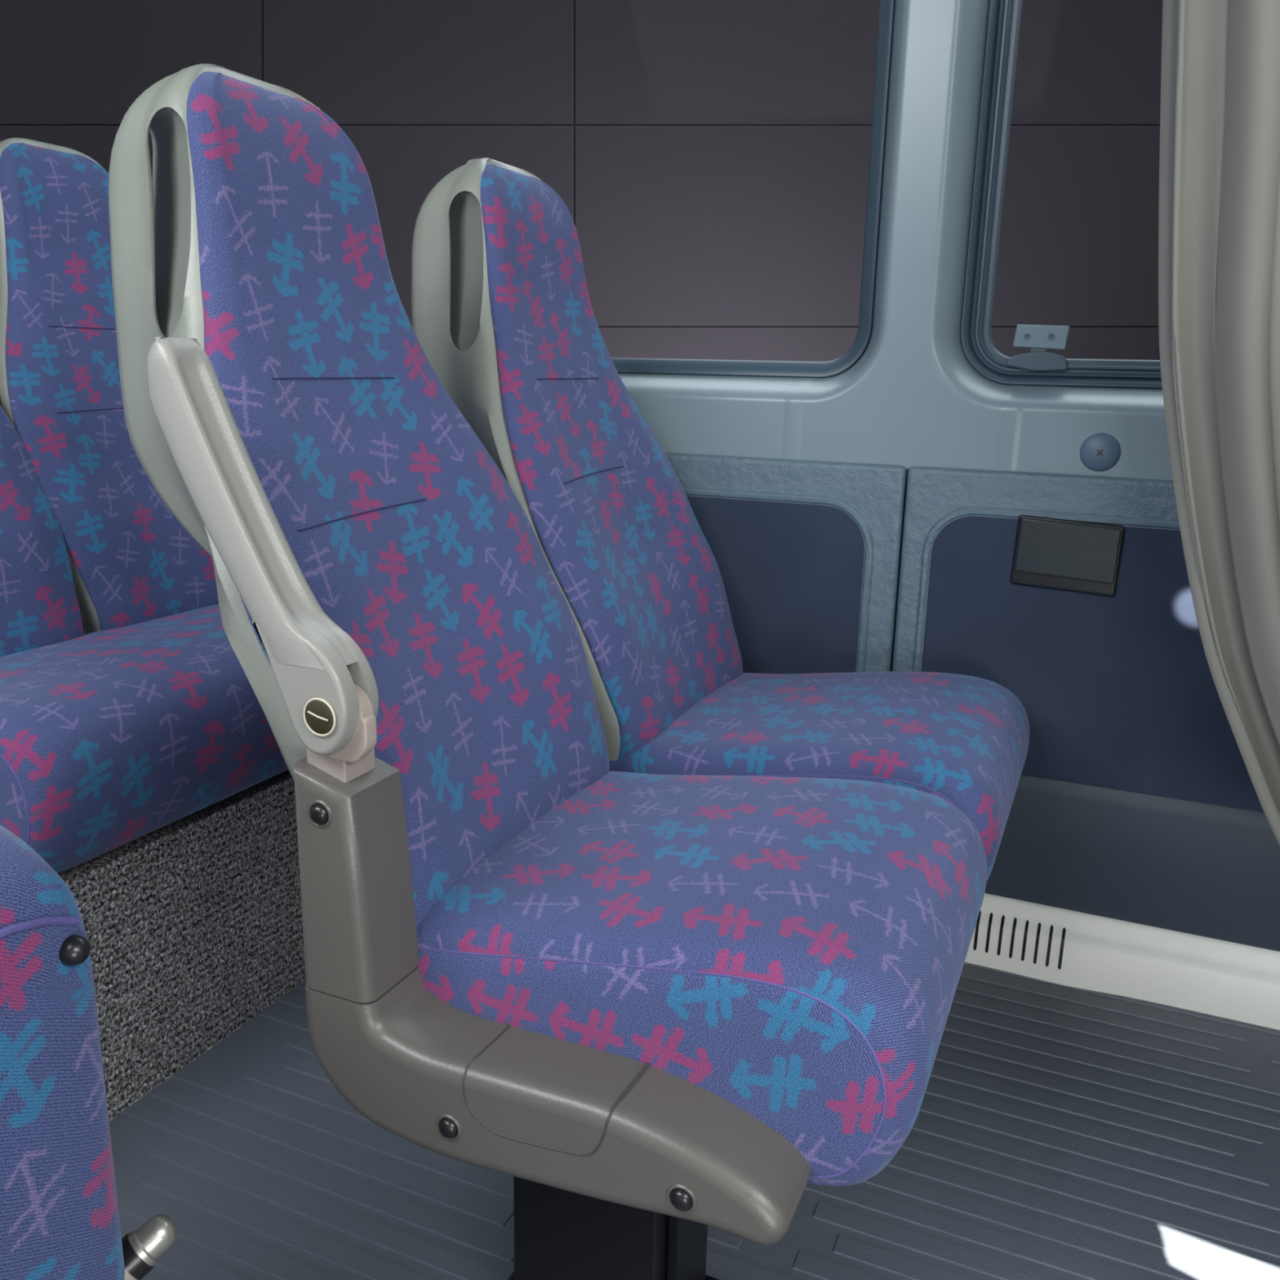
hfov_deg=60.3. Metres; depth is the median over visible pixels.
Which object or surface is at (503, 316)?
passenger seat
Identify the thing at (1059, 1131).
floor
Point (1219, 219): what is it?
window curtain
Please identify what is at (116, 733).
cushion
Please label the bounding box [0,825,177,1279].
seat
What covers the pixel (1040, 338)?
window latch
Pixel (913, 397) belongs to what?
wall
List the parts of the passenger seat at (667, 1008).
armrest, hinge plate, hinge plate, post, backrest, foot plate, panel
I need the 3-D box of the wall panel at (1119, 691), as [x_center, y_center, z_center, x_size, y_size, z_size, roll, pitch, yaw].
[0.835,0.079,1.397,0.962,0.440,0.031,7,15,23]
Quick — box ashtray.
[1009,515,1124,596]
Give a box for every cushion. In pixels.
[0,604,288,873]
[416,771,986,1186]
[608,671,1029,882]
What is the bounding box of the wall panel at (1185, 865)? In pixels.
[83,626,1279,951]
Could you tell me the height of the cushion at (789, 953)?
0.182 m
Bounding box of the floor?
[109,962,1279,1279]
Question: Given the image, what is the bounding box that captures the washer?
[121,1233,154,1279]
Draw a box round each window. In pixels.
[610,0,895,377]
[960,0,1162,389]
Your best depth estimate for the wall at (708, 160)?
4.20 m
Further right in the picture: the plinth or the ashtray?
the ashtray
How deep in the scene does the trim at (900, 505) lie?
1.55 m
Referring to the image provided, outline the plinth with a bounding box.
[57,628,305,1122]
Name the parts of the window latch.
plate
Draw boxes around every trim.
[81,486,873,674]
[665,453,1178,671]
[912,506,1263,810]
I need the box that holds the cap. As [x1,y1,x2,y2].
[1080,432,1120,471]
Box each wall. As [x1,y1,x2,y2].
[0,0,1163,361]
[617,0,1173,479]
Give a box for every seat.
[0,137,288,873]
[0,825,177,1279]
[108,63,986,1279]
[411,157,1029,882]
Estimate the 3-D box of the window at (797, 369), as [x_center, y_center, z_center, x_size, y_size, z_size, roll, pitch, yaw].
[-0.816,-1.049,1.979,2.552,1.070,0.039,7,15,23]
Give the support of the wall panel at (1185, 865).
attached to the wall
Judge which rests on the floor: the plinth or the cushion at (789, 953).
the plinth
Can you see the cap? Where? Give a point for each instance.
(1100, 451)
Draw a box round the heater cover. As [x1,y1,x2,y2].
[964,893,1279,1030]
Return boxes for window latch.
[1006,324,1070,371]
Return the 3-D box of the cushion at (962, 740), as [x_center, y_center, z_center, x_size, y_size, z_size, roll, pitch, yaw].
[0.228,0.151,1.380,0.464,0.182,0.410,7,15,23]
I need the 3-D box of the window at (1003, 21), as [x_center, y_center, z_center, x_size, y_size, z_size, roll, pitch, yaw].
[0.919,-0.623,1.290,1.012,0.656,0.043,7,15,23]
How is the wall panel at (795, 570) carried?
attached to the wall
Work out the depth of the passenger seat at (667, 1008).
0.88 m
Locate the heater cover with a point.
(1239, 982)
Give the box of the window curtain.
[1158,0,1279,845]

